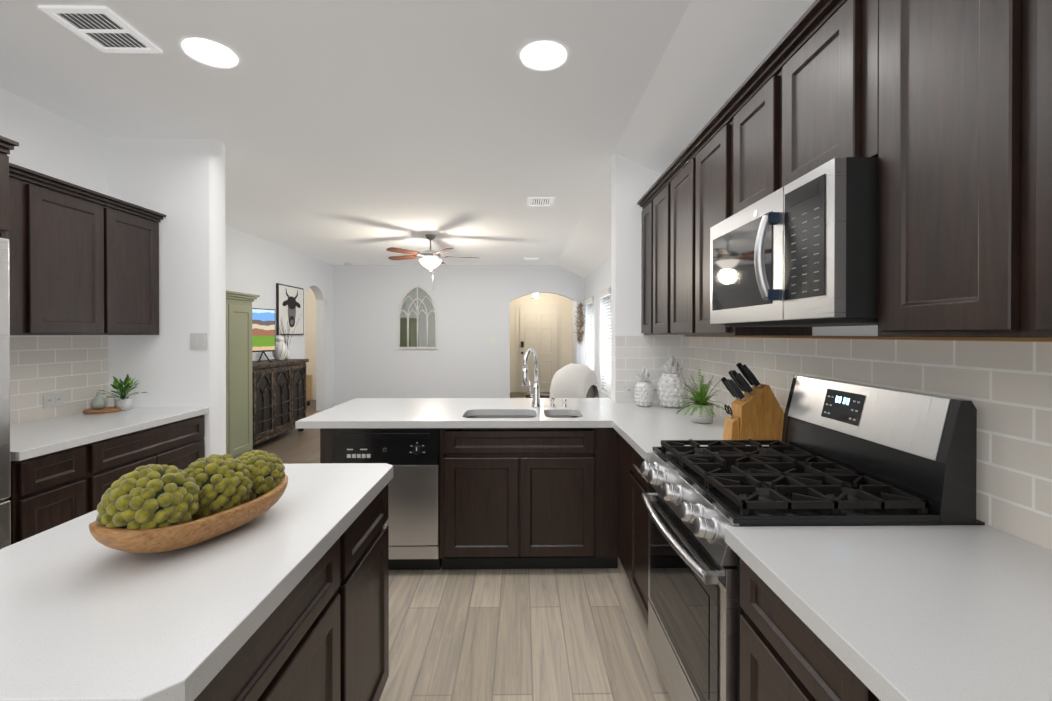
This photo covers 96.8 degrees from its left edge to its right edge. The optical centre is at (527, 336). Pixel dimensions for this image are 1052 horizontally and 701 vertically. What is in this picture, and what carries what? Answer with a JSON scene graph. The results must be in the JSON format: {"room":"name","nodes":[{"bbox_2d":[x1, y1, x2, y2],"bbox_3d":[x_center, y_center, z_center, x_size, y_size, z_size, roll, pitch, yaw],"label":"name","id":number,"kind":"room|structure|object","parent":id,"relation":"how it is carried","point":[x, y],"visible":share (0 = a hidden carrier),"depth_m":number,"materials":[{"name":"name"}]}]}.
{"room":"kitchen","nodes":[
{"label":"kitchen","id":0,"kind":"room"},
{"bbox_2d":[0,88,107,424],"bbox_3d":[-2.880,0.033,0.666,0.150,2.720,4.980,0,0,-1],"label":"wall","id":1,"kind":"structure","parent":0,"point":[51,144],"depth_m":2.79,"materials":[{"name":"white paint"}]},
{"bbox_2d":[0,139,19,238],"bbox_3d":[-2.488,-0.612,1.718,0.658,0.370,0.480,0,0,-1],"label":"upper cabinet","id":2,"kind":"object","parent":1,"relation":"attached to","point":[9,172],"depth_m":1.95,"materials":[{"name":"brown wood"}]},
{"bbox_2d":[9,167,35,334],"bbox_3d":[-2.639,-0.401,2.133,0.368,0.795,0.348,0,0,-1],"label":"upper cabinet","id":3,"kind":"object","parent":1,"relation":"attached to","point":[22,251],"depth_m":2.30,"materials":[{"name":"brown wood"}]},
{"bbox_2d":[10,335,108,424],"bbox_3d":[-2.826,0.239,2.543,0.008,0.490,1.230,0,0,-1],"label":"backsplash","id":4,"kind":"structure","parent":1,"relation":"attached to","point":[75,366],"depth_m":2.80,"materials":[{"name":"tile"}]},
{"bbox_2d":[43,393,63,408],"bbox_3d":[-2.820,0.383,2.783,0.008,0.075,0.120,0,0,-1],"label":"outlet","id":5,"kind":"object","parent":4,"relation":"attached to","point":[53,400],"visible":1,"depth_m":2.78,"materials":[{"name":"white plastic"}]},
{"bbox_2d":[36,175,111,334],"bbox_3d":[-2.644,-0.403,2.517,0.368,0.795,0.420,0,0,-1],"label":"upper cabinet","id":6,"kind":"object","parent":1,"relation":"attached to","point":[83,261],"depth_m":2.53,"materials":[{"name":"brown wood"}]},
{"bbox_2d":[112,199,163,334],"bbox_3d":[-2.649,-0.405,2.941,0.368,0.795,0.428,0,0,-1],"label":"upper cabinet","id":7,"kind":"object","parent":1,"relation":"attached to","point":[135,231],"depth_m":2.94,"materials":[{"name":"brown wood"}]},
{"bbox_2d":[108,138,231,456],"bbox_3d":[-2.472,0.020,3.231,0.715,2.720,0.160,0,0,-1],"label":"wall","id":8,"kind":"structure","parent":0,"point":[181,179],"depth_m":3.16,"materials":[{"name":"white paint"}]},
{"bbox_2d":[232,227,335,410],"bbox_3d":[-3.743,0.006,6.105,0.150,2.720,5.920,0,0,-1],"label":"wall","id":9,"kind":"structure","parent":0,"point":[258,264],"depth_m":7.56,"materials":[{"name":"white paint"}]},
{"bbox_2d":[276,283,303,334],"bbox_3d":[-3.656,-0.399,7.234,0.050,0.760,0.800,0,0,-1],"label":"framed picture","id":10,"kind":"object","parent":9,"relation":"attached to","point":[290,301],"visible":1,"depth_m":7.16},
{"bbox_2d":[0,0,814,277],"bbox_3d":[-1.325,-1.240,5.141,5.260,0.418,14.000,0,0,-1],"label":"ceiling","id":11,"kind":"structure","parent":0,"point":[361,132],"depth_m":2.63,"materials":[{"name":"white paint"}]},
{"bbox_2d":[38,5,162,52],"bbox_3d":[-1.838,-1.327,2.033,0.270,0.012,0.300,0,0,-1],"label":"ceiling vent","id":12,"kind":"object","parent":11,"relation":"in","point":[104,29],"visible":1,"depth_m":2.01,"materials":[{"name":"silver metal"}]},
{"bbox_2d":[182,38,237,67],"bbox_3d":[-1.492,-1.328,2.200,0.220,0.012,0.220,0,0,-1],"label":"recessed light","id":13,"kind":"object","parent":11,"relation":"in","point":[209,53],"visible":1,"depth_m":2.19,"materials":[{"name":"white plastic"}]},
{"bbox_2d":[386,234,478,270],"bbox_3d":[-1.289,-0.984,6.309,1.281,0.740,1.249,0,0,-1],"label":"ceiling fan","id":14,"kind":"object","parent":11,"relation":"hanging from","point":[430,260],"visible":1,"depth_m":6.17,"materials":[{"name":"brown metal"}]},
{"bbox_2d":[524,258,538,259],"bbox_3d":[0.064,-1.357,8.199,0.260,0.012,0.180,0,0,-1],"label":"ceiling vent","id":15,"kind":"object","parent":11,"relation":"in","point":[531,258],"visible":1,"depth_m":8.17,"materials":[{"name":"silver metal"}]},
{"bbox_2d":[528,197,554,205],"bbox_3d":[0.132,-1.340,4.655,0.260,0.012,0.290,0,0,-1],"label":"ceiling vent","id":16,"kind":"object","parent":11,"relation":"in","point":[540,201],"visible":1,"depth_m":4.63,"materials":[{"name":"silver metal"}]},
{"bbox_2d":[520,41,566,70],"bbox_3d":[0.076,-1.329,2.221,0.220,0.012,0.220,0,0,-1],"label":"recessed light","id":17,"kind":"object","parent":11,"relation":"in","point":[543,55],"visible":0.98,"depth_m":2.21,"materials":[{"name":"white plastic"}]},
{"bbox_2d":[332,264,583,405],"bbox_3d":[-1.302,-0.008,9.022,4.770,2.720,0.150,0,0,-1],"label":"wall","id":18,"kind":"structure","parent":0,"point":[346,344],"depth_m":8.94,"materials":[{"name":"white paint"}]},
{"bbox_2d":[398,285,437,348],"bbox_3d":[-2.095,-0.372,8.914,0.755,1.230,0.036,0,0,-1],"label":"mirror","id":19,"kind":"object","parent":18,"relation":"attached to","point":[417,318],"visible":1,"depth_m":8.92,"materials":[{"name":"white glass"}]},
{"bbox_2d":[490,337,495,342],"bbox_3d":[-0.656,0.072,8.951,0.120,0.120,0.009,0,0,-1],"label":"light switch","id":20,"kind":"object","parent":18,"relation":"attached to","point":[492,339],"visible":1,"depth_m":8.95,"materials":[{"name":"white plastic"}]},
{"bbox_2d":[253,393,670,700],"bbox_3d":[-2.350,1.421,5.140,7.610,0.100,14.000,0,0,-1],"label":"floor","id":21,"kind":"structure","parent":0,"point":[518,634],"depth_m":2.17,"materials":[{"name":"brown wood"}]},
{"bbox_2d":[0,238,10,548],"bbox_3d":[-2.443,0.493,1.474,0.738,1.789,0.920,0,0,-1],"label":"refrigerator","id":22,"kind":"object","parent":21,"relation":"on","point":[5,514],"visible":0.73,"depth_m":1.91,"materials":[{"name":"grey metal"}]},
{"bbox_2d":[9,407,208,544],"bbox_3d":[-2.489,0.933,2.567,0.678,0.899,1.194,0,0,-1],"label":"base cabinet","id":23,"kind":"object","parent":21,"relation":"on","point":[65,468],"visible":0.48,"depth_m":2.34,"materials":[{"name":"brown wood"}]},
{"bbox_2d":[83,374,146,413],"bbox_3d":[-2.662,0.361,3.020,0.280,0.239,0.259,0,0,-1],"label":"potted plant","id":24,"kind":"object","parent":23,"relation":"on","point":[98,403],"visible":1,"depth_m":3.02,"materials":[{"name":"green plant"}]},
{"bbox_2d":[0,463,392,700],"bbox_3d":[-0.859,0.940,1.215,0.720,0.899,1.162,0,0,-1],"label":"kitchen island","id":25,"kind":"object","parent":21,"relation":"on","point":[285,597],"visible":0.73,"depth_m":0.97,"materials":[{"name":"stone"}]},
{"bbox_2d":[89,450,287,553],"bbox_3d":[-0.807,0.389,1.163,0.292,0.200,0.420,0,0,-1],"label":"bowl","id":26,"kind":"object","parent":25,"relation":"on","point":[152,508],"visible":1,"depth_m":1.05,"materials":[{"name":"brown wood"}]},
{"bbox_2d":[226,290,259,458],"bbox_3d":[-3.330,0.455,4.772,0.631,1.834,1.010,0,0,-1],"label":"armoire","id":27,"kind":"object","parent":21,"relation":"on","point":[239,412],"visible":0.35,"depth_m":4.95,"materials":[{"name":"green wood"}]},
{"bbox_2d":[252,359,308,450],"bbox_3d":[-3.421,0.848,6.088,0.486,1.034,1.450,0,0,-1],"label":"credenza","id":28,"kind":"object","parent":21,"relation":"on","point":[279,397],"visible":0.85,"depth_m":5.98,"materials":[{"name":"brown wood"}]},
{"bbox_2d":[252,308,275,361],"bbox_3d":[-3.405,-0.012,5.784,0.346,0.680,0.710,0,0,-1],"label":"flat-screen tv","id":29,"kind":"object","parent":28,"relation":"on","point":[263,332],"visible":0.54,"depth_m":5.95,"materials":[{"name":"black"}]},
{"bbox_2d":[272,335,287,359],"bbox_3d":[-3.402,0.151,6.420,0.196,0.355,0.201,0,0,-1],"label":"ginger jar","id":30,"kind":"object","parent":28,"relation":"on","point":[280,352],"visible":0.94,"depth_m":6.37,"materials":[{"name":"white ceramic"}]},
{"bbox_2d":[277,317,298,358],"bbox_3d":[-3.419,0.000,6.630,0.256,0.654,0.371,0,0,-1],"label":"vase","id":31,"kind":"object","parent":28,"relation":"on","point":[288,354],"visible":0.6,"depth_m":6.64,"materials":[{"name":"white ceramic"}]},
{"bbox_2d":[306,372,312,405],"bbox_3d":[-4.834,0.891,9.113,1.040,0.919,0.820,0,0,-36],"label":"chair","id":32,"kind":"object","parent":21,"relation":"on","point":[309,387],"visible":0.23,"depth_m":9.05,"materials":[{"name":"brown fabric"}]},
{"bbox_2d":[332,428,441,569],"bbox_3d":[-0.816,0.954,2.965,0.605,0.854,0.636,0,0,-1],"label":"dishwasher","id":33,"kind":"object","parent":21,"relation":"on","point":[411,456],"visible":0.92,"depth_m":2.67,"materials":[{"name":"silver metal"}]},
{"bbox_2d":[526,363,598,397],"bbox_3d":[0.294,0.840,5.514,0.950,1.056,1.040,0,0,19],"label":"chair","id":34,"kind":"object","parent":21,"relation":"on","point":[571,380],"visible":0.25,"depth_m":5.13,"materials":[{"name":"white leather"}]},
{"bbox_2d":[615,434,626,574],"bbox_3d":[0.854,0.954,2.560,0.668,0.858,0.311,0,0,-1],"label":"base cabinet","id":35,"kind":"object","parent":21,"relation":"on","point":[620,446],"depth_m":2.61,"materials":[{"name":"brown wood"}]},
{"bbox_2d":[296,402,610,429],"bbox_3d":[-0.421,0.500,3.144,1.806,0.040,0.955,0,0,-1],"label":"countertop","id":36,"kind":"structure","parent":35,"relation":"on","point":[442,415],"depth_m":2.88,"materials":[{"name":"white stone"}]},
{"bbox_2d":[455,410,590,457],"bbox_3d":[-0.030,0.610,2.922,0.790,0.202,0.390,0,0,-1],"label":"sink","id":37,"kind":"object","parent":36,"relation":"in","point":[468,443],"depth_m":2.69,"materials":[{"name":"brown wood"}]},
{"bbox_2d":[522,349,566,407],"bbox_3d":[0.117,0.280,3.112,0.311,0.399,0.209,0,0,-1],"label":"faucet","id":38,"kind":"object","parent":36,"relation":"on","point":[535,395],"visible":1,"depth_m":3.16,"materials":[{"name":"silver metal"}]},
{"bbox_2d":[627,446,648,624],"bbox_3d":[0.859,0.956,2.186,0.668,0.858,0.436,0,0,-1],"label":"base cabinet","id":39,"kind":"object","parent":21,"relation":"on","point":[637,513],"depth_m":2.26,"materials":[{"name":"brown wood"}]},
{"bbox_2d":[591,402,768,460],"bbox_3d":[0.833,0.502,2.687,0.690,0.040,1.442,0,0,-1],"label":"countertop","id":40,"kind":"structure","parent":39,"relation":"on","point":[642,428],"depth_m":2.56,"materials":[{"name":"white stone"}]},
{"bbox_2d":[634,366,653,406],"bbox_3d":[0.801,0.339,3.217,0.133,0.281,0.133,0,0,-1],"label":"pineapple","id":41,"kind":"object","parent":40,"relation":"on","point":[643,394],"visible":1,"depth_m":3.17,"materials":[{"name":"white ceramic"}]},
{"bbox_2d":[657,356,687,407],"bbox_3d":[0.987,0.303,3.189,0.201,0.353,0.201,0,0,-1],"label":"pineapple","id":42,"kind":"object","parent":40,"relation":"on","point":[671,390],"visible":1,"depth_m":3.12,"materials":[{"name":"white ceramic"}]},
{"bbox_2d":[675,369,724,422],"bbox_3d":[0.954,0.333,2.649,0.283,0.299,0.392,0,0,-1],"label":"potted fern","id":43,"kind":"object","parent":40,"relation":"on","point":[701,408],"visible":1,"depth_m":2.60,"materials":[{"name":"green plant"}]},
{"bbox_2d":[721,363,783,440],"bbox_3d":[1.040,0.303,2.162,0.266,0.362,0.105,0,0,-1],"label":"knife block","id":44,"kind":"object","parent":40,"relation":"on","point":[756,412],"visible":1,"depth_m":2.11,"materials":[{"name":"brown wood"}]},
{"bbox_2d":[740,562,854,700],"bbox_3d":[0.875,0.962,0.979,0.668,0.858,0.467,0,0,-1],"label":"base cabinet","id":45,"kind":"object","parent":21,"relation":"on","point":[781,659],"depth_m":1.01,"materials":[{"name":"brown wood"}]},
{"bbox_2d":[725,525,1051,700],"bbox_3d":[0.872,0.517,-0.205,0.690,0.040,2.830,0,0,-1],"label":"countertop","id":46,"kind":"structure","parent":45,"relation":"on","point":[946,612],"depth_m":0.87,"materials":[{"name":"white stone"}]},
{"bbox_2d":[640,375,984,700],"bbox_3d":[0.818,0.776,1.589,0.741,1.222,0.748,0,0,-1],"label":"range","id":47,"kind":"object","parent":21,"relation":"on","point":[841,453],"visible":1,"depth_m":1.40,"materials":[{"name":"black"}]},
{"bbox_2d":[855,682,874,700],"bbox_3d":[0.881,0.964,0.516,0.668,0.858,0.460,0,0,-1],"label":"base cabinet","id":48,"kind":"object","parent":21,"relation":"on","point":[860,694],"depth_m":0.76,"materials":[{"name":"brown wood"}]},
{"bbox_2d":[516,304,560,392],"bbox_3d":[0.266,0.280,11.111,1.090,2.116,0.112,0,0,-1],"label":"entry door","id":49,"kind":"structure","parent":0,"point":[540,329],"depth_m":11.12,"materials":[{"name":"beige wood"}]},
{"bbox_2d":[608,153,661,401],"bbox_3d":[0.899,0.012,3.496,0.517,2.734,0.160,0,0,-1],"label":"wall","id":50,"kind":"structure","parent":0,"point":[630,180],"depth_m":3.41,"materials":[{"name":"white paint"}]},
{"bbox_2d":[615,335,685,401],"bbox_3d":[0.895,0.234,3.413,0.507,0.490,0.008,0,0,-1],"label":"backsplash","id":51,"kind":"structure","parent":50,"relation":"attached to","point":[632,352],"depth_m":3.41,"materials":[{"name":"tile"}]},
{"bbox_2d":[624,385,657,395],"bbox_3d":[0.834,0.395,3.404,0.255,0.075,0.008,0,0,-1],"label":"outlet","id":52,"kind":"object","parent":51,"relation":"attached to","point":[629,390],"visible":0.48,"depth_m":3.40,"materials":[{"name":"white plastic"}]},
{"bbox_2d":[584,258,1051,550],"bbox_3d":[1.230,0.011,5.206,0.150,2.720,13.950,0,0,-1],"label":"wall","id":53,"kind":"structure","parent":0,"point":[596,281],"depth_m":7.22,"materials":[{"name":"white paint"}]},
{"bbox_2d":[574,303,585,344],"bbox_3d":[1.009,-0.245,8.918,0.243,0.852,0.112,0,0,-1],"label":"wreath","id":54,"kind":"object","parent":53,"relation":"attached to","point":[581,321],"depth_m":8.93,"materials":[{"name":"brown"}]},
{"bbox_2d":[583,296,593,370],"bbox_3d":[1.160,0.084,8.381,0.175,1.538,1.060,0,0,-1],"label":"window blinds","id":55,"kind":"object","parent":53,"relation":"attached to","point":[589,301],"visible":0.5,"depth_m":8.53,"materials":[{"name":"white plastic"}]},
{"bbox_2d":[598,287,610,398],"bbox_3d":[1.181,0.092,6.771,0.175,1.538,0.880,0,0,-1],"label":"window blinds","id":56,"kind":"object","parent":53,"relation":"attached to","point":[605,293],"visible":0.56,"depth_m":6.90,"materials":[{"name":"white plastic"}]},
{"bbox_2d":[637,192,648,334],"bbox_3d":[1.004,-0.485,3.270,0.348,0.949,0.286,0,0,-1],"label":"upper cabinet","id":57,"kind":"object","parent":53,"relation":"attached to","point":[644,204],"depth_m":3.32,"materials":[{"name":"brown wood"}]},
{"bbox_2d":[649,176,664,334],"bbox_3d":[1.009,-0.483,2.947,0.348,0.949,0.360,0,0,-1],"label":"upper cabinet","id":58,"kind":"object","parent":53,"relation":"attached to","point":[657,193],"depth_m":3.03,"materials":[{"name":"brown wood"}]},
{"bbox_2d":[665,148,688,336],"bbox_3d":[1.014,-0.481,2.568,0.348,0.949,0.398,0,0,-1],"label":"upper cabinet","id":59,"kind":"object","parent":53,"relation":"attached to","point":[677,178],"depth_m":2.64,"materials":[{"name":"brown wood"}]},
{"bbox_2d":[725,60,768,218],"bbox_3d":[1.024,-0.707,1.777,0.348,0.491,0.359,0,0,-1],"label":"upper cabinet","id":60,"kind":"object","parent":53,"relation":"attached to","point":[746,115],"depth_m":1.81,"materials":[{"name":"brown wood"}]},
{"bbox_2d":[689,108,816,338],"bbox_3d":[1.019,-0.479,2.163,0.348,0.949,0.412,0,0,-1],"label":"upper cabinet","id":61,"kind":"object","parent":53,"relation":"attached to","point":[706,153],"depth_m":2.23,"materials":[{"name":"brown wood"}]},
{"bbox_2d":[769,0,860,194],"bbox_3d":[1.030,-0.705,1.385,0.348,0.491,0.425,0,0,-1],"label":"upper cabinet","id":62,"kind":"object","parent":53,"relation":"attached to","point":[815,76],"depth_m":1.39,"materials":[{"name":"brown wood"}]},
{"bbox_2d":[710,157,877,326],"bbox_3d":[0.946,-0.245,1.568,0.493,0.417,0.774,0,0,-1],"label":"microwave","id":63,"kind":"object","parent":62,"relation":"attached to","point":[802,251],"visible":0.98,"depth_m":1.30,"materials":[{"name":"silver metal"}]},
{"bbox_2d":[686,337,1051,549],"bbox_3d":[1.208,0.247,0.901,0.008,0.490,5.040,0,0,-1],"label":"backsplash","id":64,"kind":"structure","parent":53,"relation":"attached to","point":[1005,387],"depth_m":1.25,"materials":[{"name":"tile"}]},
{"bbox_2d":[861,0,1004,340],"bbox_3d":[1.035,-0.474,0.996,0.348,0.949,0.356,0,0,-1],"label":"upper cabinet","id":65,"kind":"object","parent":53,"relation":"attached to","point":[941,110],"depth_m":0.99,"materials":[{"name":"brown wood"}]},
{"bbox_2d":[1005,0,1051,341],"bbox_3d":[1.040,-0.472,0.648,0.348,0.949,0.340,0,0,-1],"label":"upper cabinet","id":66,"kind":"object","parent":53,"relation":"attached to","point":[1028,23],"depth_m":0.82,"materials":[{"name":"brown wood"}]}
]}

